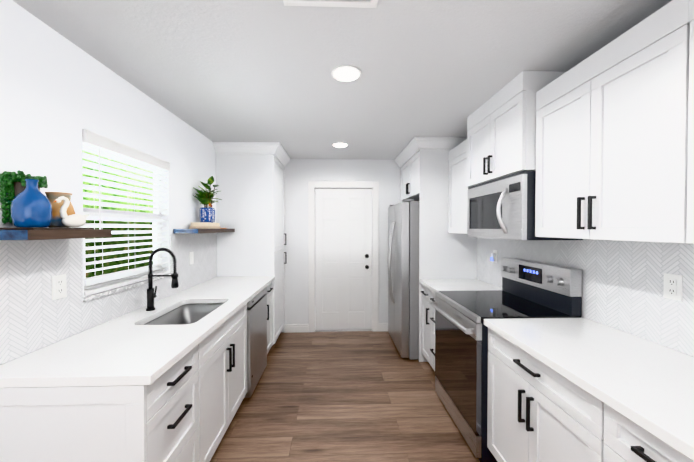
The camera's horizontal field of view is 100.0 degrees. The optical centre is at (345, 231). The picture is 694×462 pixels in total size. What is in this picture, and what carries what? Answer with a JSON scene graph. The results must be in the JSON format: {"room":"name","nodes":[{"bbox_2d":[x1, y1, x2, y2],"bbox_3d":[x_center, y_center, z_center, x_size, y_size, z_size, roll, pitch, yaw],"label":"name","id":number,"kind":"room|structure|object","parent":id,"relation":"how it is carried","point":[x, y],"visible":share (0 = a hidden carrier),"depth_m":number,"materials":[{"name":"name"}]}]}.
{"room":"kitchen","nodes":[
{"label":"kitchen","id":0,"kind":"room"},
{"bbox_2d":[0,0,215,364],"bbox_3d":[-1.461,0.240,0.892,0.100,2.450,6.590,0,1,-2],"label":"wall","id":1,"kind":"structure","parent":0,"point":[59,92],"depth_m":1.53,"materials":[{"name":"white paint"}]},
{"bbox_2d":[0,229,111,239],"bbox_3d":[-1.314,0.009,1.307,0.206,0.040,0.415,0,1,-2],"label":"shelf","id":2,"kind":"object","parent":1,"relation":"attached to","point":[45,234],"visible":0.98,"depth_m":1.20,"materials":[{"name":"brown wood"}]},
{"bbox_2d":[0,228,93,229],"bbox_3d":[-1.307,-0.015,1.273,0.175,0.008,0.283,0,1,-2],"label":"board","id":3,"kind":"object","parent":2,"relation":"on","point":[39,228],"visible":1,"depth_m":1.15,"materials":[{"name":"brown wood"}]},
{"bbox_2d":[0,170,47,223],"bbox_3d":[-1.366,-0.138,1.262,0.107,0.238,0.154,0,1,-2],"label":"succulent plant","id":4,"kind":"object","parent":3,"relation":"on","point":[12,184],"visible":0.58,"depth_m":1.21,"materials":[{"name":"green plant"}]},
{"bbox_2d":[10,179,52,226],"bbox_3d":[-1.287,-0.116,1.197,0.118,0.196,0.118,0,1,-2],"label":"bottle vase","id":5,"kind":"object","parent":3,"relation":"on","point":[31,205],"visible":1,"depth_m":1.17,"materials":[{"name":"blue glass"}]},
{"bbox_2d":[45,192,74,227],"bbox_3d":[-1.329,-0.100,1.353,0.112,0.160,0.112,0,1,-2],"label":"vase","id":6,"kind":"object","parent":3,"relation":"on","point":[56,221],"visible":0.52,"depth_m":1.32,"materials":[{"name":"ceramic"}]},
{"bbox_2d":[53,196,88,226],"bbox_3d":[-1.235,-0.089,1.317,0.051,0.138,0.157,0,1,-2],"label":"swan figurine","id":7,"kind":"object","parent":3,"relation":"on","point":[75,220],"visible":1,"depth_m":1.29,"materials":[{"name":"white ceramic"}]},
{"bbox_2d":[0,233,216,364],"bbox_3d":[-1.452,0.275,2.233,0.010,0.512,2.285,0,1,-2],"label":"wall tiles","id":8,"kind":"structure","parent":1,"relation":"attached to","point":[34,316],"depth_m":1.44,"materials":[{"name":"white tile"}]},
{"bbox_2d":[52,274,66,299],"bbox_3d":[-1.418,0.273,1.444,0.008,0.116,0.072,0,1,-2],"label":"electrical outlet","id":9,"kind":"object","parent":8,"relation":"attached to","point":[59,289],"visible":1,"depth_m":1.44,"materials":[{"name":"white plastic"}]},
{"bbox_2d":[189,252,193,264],"bbox_3d":[-1.463,0.250,2.773,0.008,0.116,0.072,0,1,-2],"label":"light switch","id":10,"kind":"object","parent":8,"relation":"attached to","point":[191,257],"visible":1,"depth_m":2.76,"materials":[{"name":"white plastic"}]},
{"bbox_2d":[83,172,161,289],"bbox_3d":[-1.524,-0.109,2.001,0.045,0.917,0.816,0,1,-2],"label":"window","id":11,"kind":"structure","parent":1,"relation":"in","point":[105,278],"depth_m":2.05,"materials":[{"name":"white plastic"}]},
{"bbox_2d":[82,129,169,295],"bbox_3d":[-1.464,-0.110,2.003,0.064,0.913,0.812,0,1,-2],"label":"window blind","id":12,"kind":"object","parent":11,"relation":"attached to","point":[98,144],"visible":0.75,"depth_m":1.89,"materials":[{"name":"white plastic"}]},
{"bbox_2d":[83,273,171,300],"bbox_3d":[-1.488,0.363,2.009,0.120,0.023,0.844,0,1,-2],"label":"window sill","id":13,"kind":"structure","parent":1,"relation":"attached to","point":[105,293],"depth_m":1.83,"materials":[{"name":"stone"}]},
{"bbox_2d":[173,229,234,233],"bbox_3d":[-1.369,-0.012,2.920,0.206,0.040,0.904,0,1,-2],"label":"shelf","id":14,"kind":"object","parent":1,"relation":"attached to","point":[186,231],"visible":1,"depth_m":2.50,"materials":[{"name":"brown wood"}]},
{"bbox_2d":[189,222,220,228],"bbox_3d":[-1.364,-0.060,2.848,0.170,0.058,0.300,0,1,-2],"label":"books","id":15,"kind":"object","parent":14,"relation":"on","point":[201,225],"visible":1,"depth_m":2.71,"materials":[{"name":"beige paper"}]},
{"bbox_2d":[193,176,221,222],"bbox_3d":[-1.349,-0.310,2.909,0.241,0.440,0.378,0,1,-2],"label":"potted plant","id":16,"kind":"object","parent":15,"relation":"on","point":[206,212],"visible":1,"depth_m":2.83,"materials":[{"name":"green plant"}]},
{"bbox_2d":[12,0,671,159],"bbox_3d":[0.063,-1.036,0.928,3.150,0.100,6.590,0,1,-2],"label":"ceiling","id":17,"kind":"structure","parent":0,"point":[236,70],"depth_m":1.64,"materials":[{"name":"white paint"}]},
{"bbox_2d":[283,0,377,7],"bbox_3d":[-0.059,-0.979,1.107,0.400,0.018,0.315,0,1,-2],"label":"ceiling vent","id":18,"kind":"object","parent":17,"relation":"in","point":[350,3],"visible":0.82,"depth_m":1.25,"materials":[{"name":"white"}]},
{"bbox_2d":[332,142,347,146],"bbox_3d":[-0.058,-1.013,3.401,0.190,0.008,0.190,0,1,-2],"label":"recessed light","id":19,"kind":"object","parent":17,"relation":"in","point":[339,144],"visible":0.98,"depth_m":3.37,"materials":[{"name":"white plastic"}]},
{"bbox_2d":[331,65,360,81],"bbox_3d":[0.007,-0.993,1.832,0.190,0.008,0.190,0,1,-2],"label":"recessed light","id":20,"kind":"object","parent":17,"relation":"in","point":[345,73],"visible":1,"depth_m":1.82,"materials":[{"name":"white plastic"}]},
{"bbox_2d":[279,159,408,331],"bbox_3d":[-0.049,0.197,4.188,2.950,2.450,0.100,0,1,-2],"label":"wall","id":21,"kind":"structure","parent":0,"point":[299,174],"depth_m":4.12,"materials":[{"name":"white paint"}]},
{"bbox_2d":[284,323,387,332],"bbox_3d":[-0.027,1.365,4.144,1.670,0.115,0.018,0,1,-2],"label":"baseboard","id":22,"kind":"structure","parent":21,"relation":"attached to","point":[291,328],"depth_m":4.12,"materials":[{"name":"white wood"}]},
{"bbox_2d":[315,189,371,329],"bbox_3d":[-0.023,0.396,4.149,0.806,2.020,0.108,0,1,-2],"label":"door","id":23,"kind":"structure","parent":21,"relation":"in","point":[343,259],"depth_m":4.17,"materials":[{"name":"white wood"}]},
{"bbox_2d":[308,181,378,331],"bbox_3d":[-0.024,0.356,4.180,0.996,2.134,0.116,0,1,-2],"label":"door frame","id":24,"kind":"structure","parent":21,"relation":"attached to","point":[314,185],"depth_m":4.12,"materials":[{"name":"white wood"}]},
{"bbox_2d":[210,331,479,461],"bbox_3d":[0.063,1.514,0.961,3.150,0.100,6.590,0,1,-2],"label":"floor","id":25,"kind":"structure","parent":0,"point":[356,396],"depth_m":2.37,"materials":[{"name":"brown wood"}]},
{"bbox_2d":[0,345,198,461],"bbox_3d":[-1.085,1.022,1.334,0.676,0.874,0.450,0,1,-2],"label":"base cabinet","id":26,"kind":"object","parent":25,"relation":"on","point":[157,420],"visible":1,"depth_m":1.11,"materials":[{"name":"white wood"}]},
{"bbox_2d":[198,303,246,461],"bbox_3d":[-1.108,1.014,1.989,0.676,0.874,0.858,0,1,-2],"label":"base cabinet","id":27,"kind":"object","parent":25,"relation":"on","point":[222,355],"visible":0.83,"depth_m":1.89,"materials":[{"name":"white wood"}]},
{"bbox_2d":[0,276,274,387],"bbox_3d":[-1.119,0.552,2.244,0.672,0.038,2.291,0,1,-2],"label":"countertop","id":28,"kind":"structure","parent":27,"relation":"on","point":[130,348],"depth_m":1.38,"materials":[{"name":"stone"}]},
{"bbox_2d":[146,247,178,310],"bbox_3d":[-1.255,0.321,2.011,0.214,0.429,0.084,0,1,-2],"label":"faucet","id":29,"kind":"object","parent":28,"relation":"on","point":[151,295],"visible":1,"depth_m":1.99,"materials":[{"name":"black metal"}]},
{"bbox_2d":[144,303,223,324],"bbox_3d":[-1.079,0.671,2.007,0.418,0.192,0.678,0,1,-2],"label":"sink","id":30,"kind":"object","parent":28,"relation":"in","point":[187,314],"visible":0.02,"depth_m":2.30,"materials":[{"name":"silver metal"}]},
{"bbox_2d":[213,142,289,343],"bbox_3d":[-1.131,0.204,3.701,0.748,2.449,0.792,0,1,-2],"label":"pantry","id":31,"kind":"object","parent":25,"relation":"on","point":[250,205],"visible":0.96,"depth_m":3.38,"materials":[{"name":"white wood"}]},
{"bbox_2d":[244,286,266,397],"bbox_3d":[-1.135,1.005,2.720,0.671,0.872,0.594,0,1,-2],"label":"dishwasher","id":32,"kind":"object","parent":25,"relation":"on","point":[256,335],"visible":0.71,"depth_m":2.63,"materials":[{"name":"grey metal"}]},
{"bbox_2d":[265,282,272,353],"bbox_3d":[-1.150,0.998,3.207,0.676,0.874,0.376,0,1,-2],"label":"base cabinet","id":33,"kind":"object","parent":25,"relation":"on","point":[269,319],"visible":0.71,"depth_m":3.29,"materials":[{"name":"white wood"}]},
{"bbox_2d":[388,199,418,359],"bbox_3d":[0.981,0.531,3.646,0.888,1.795,0.822,0,1,-2],"label":"fridge","id":34,"kind":"object","parent":25,"relation":"on","point":[403,274],"visible":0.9,"depth_m":3.23,"materials":[{"name":"grey metal"}]},
{"bbox_2d":[421,285,430,364],"bbox_3d":[1.136,1.000,3.056,0.653,0.874,0.316,0,1,-2],"label":"base cabinet","id":35,"kind":"object","parent":25,"relation":"on","point":[425,322],"visible":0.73,"depth_m":3.05,"materials":[{"name":"white wood"}]},
{"bbox_2d":[419,279,501,292],"bbox_3d":[1.145,0.544,2.897,0.647,0.038,0.623,0,1,-2],"label":"countertop","id":36,"kind":"structure","parent":35,"relation":"on","point":[433,285],"depth_m":2.85,"materials":[{"name":"stone"}]},
{"bbox_2d":[430,291,435,370],"bbox_3d":[1.147,1.004,2.744,0.653,0.874,0.304,0,1,-2],"label":"base cabinet","id":37,"kind":"object","parent":25,"relation":"on","point":[432,318],"visible":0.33,"depth_m":2.83,"materials":[{"name":"white wood"}]},
{"bbox_2d":[394,137,476,361],"bbox_3d":[1.080,0.204,3.647,0.725,2.449,1.052,0,1,-2],"label":"cabinet","id":38,"kind":"object","parent":25,"relation":"on","point":[443,252],"visible":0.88,"depth_m":3.20,"materials":[{"name":"white wood"}]},
{"bbox_2d":[429,257,581,461],"bbox_3d":[1.109,0.840,2.204,0.732,1.215,0.760,0,1,-2],"label":"range","id":39,"kind":"object","parent":25,"relation":"on","point":[531,289],"visible":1,"depth_m":2.03,"materials":[{"name":"grey metal"}]},
{"bbox_2d":[487,328,603,461],"bbox_3d":[1.192,1.021,1.436,0.653,0.874,0.778,0,1,-2],"label":"base cabinet","id":40,"kind":"object","parent":25,"relation":"on","point":[538,411],"visible":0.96,"depth_m":1.38,"materials":[{"name":"white wood"}]},
{"bbox_2d":[484,318,693,460],"bbox_3d":[1.210,0.569,0.997,0.647,0.038,1.647,0,1,-2],"label":"countertop","id":41,"kind":"structure","parent":40,"relation":"on","point":[647,385],"depth_m":1.18,"materials":[{"name":"stone"}]},
{"bbox_2d":[603,403,693,461],"bbox_3d":[1.213,1.029,0.839,0.653,0.874,0.414,0,1,-2],"label":"base cabinet","id":42,"kind":"object","parent":25,"relation":"on","point":[626,439],"visible":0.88,"depth_m":0.94,"materials":[{"name":"white wood"}]},
{"bbox_3d":[1.587,0.239,0.997,0.100,2.450,6.590,0,1,-2],"label":"wall","id":43,"kind":"structure","parent":0,"visible":0},
{"bbox_2d":[448,139,468,233],"bbox_3d":[1.285,-0.429,2.889,0.352,0.895,0.622,0,1,-2],"label":"upper cabinet","id":44,"kind":"object","parent":43,"relation":"attached to","point":[457,192],"visible":0.38,"depth_m":2.95,"materials":[{"name":"white wood"}]},
{"bbox_2d":[467,71,565,186],"bbox_3d":[1.269,-0.696,2.190,0.432,0.611,0.762,0,1,-2],"label":"upper cabinet","id":45,"kind":"object","parent":43,"relation":"attached to","point":[501,133],"visible":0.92,"depth_m":1.98,"materials":[{"name":"white wood"}]},
{"bbox_2d":[467,171,582,239],"bbox_3d":[1.253,-0.168,2.196,0.461,0.432,0.756,0,1,-2],"label":"microwave","id":46,"kind":"object","parent":45,"relation":"attached to","point":[502,208],"visible":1,"depth_m":1.97,"materials":[{"name":"grey metal"}]},
{"bbox_2d":[477,237,693,356],"bbox_3d":[1.508,0.287,1.709,0.008,0.503,3.017,0,1,-2],"label":"wall tiles","id":47,"kind":"structure","parent":43,"relation":"attached to","point":[622,285],"depth_m":1.57,"materials":[{"name":"white tile"}]},
{"bbox_2d":[491,250,496,262],"bbox_3d":[1.447,0.239,2.839,0.036,0.116,0.072,0,1,-2],"label":"electrical outlet","id":48,"kind":"object","parent":47,"relation":"attached to","point":[494,256],"visible":1,"depth_m":2.82,"materials":[{"name":"white plastic"}]},
{"bbox_2d":[663,273,682,300],"bbox_3d":[1.512,0.254,1.345,0.008,0.116,0.072,0,1,-2],"label":"electrical outlet","id":49,"kind":"object","parent":47,"relation":"attached to","point":[673,286],"visible":1,"depth_m":1.34,"materials":[{"name":"white plastic"}]},
{"bbox_2d":[535,0,690,243],"bbox_3d":[1.336,-0.409,1.422,0.352,0.895,0.779,0,1,-2],"label":"upper cabinet","id":50,"kind":"object","parent":43,"relation":"attached to","point":[611,140],"visible":1,"depth_m":1.27,"materials":[{"name":"white wood"}]},
{"bbox_2d":[686,0,693,243],"bbox_3d":[1.364,-0.399,0.610,0.352,0.895,0.847,0,1,-2],"label":"upper cabinet","id":51,"kind":"object","parent":43,"relation":"attached to","point":[690,207],"visible":1,"depth_m":1.01,"materials":[{"name":"white wood"}]},
{"label":"outside","id":52,"kind":"structure","parent":0,"visible":0},
{"bbox_2d":[82,150,152,277],"bbox_3d":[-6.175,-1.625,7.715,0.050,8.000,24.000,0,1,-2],"label":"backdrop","id":53,"kind":"structure","parent":52,"point":[105,264],"depth_m":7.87,"materials":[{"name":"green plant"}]}
]}

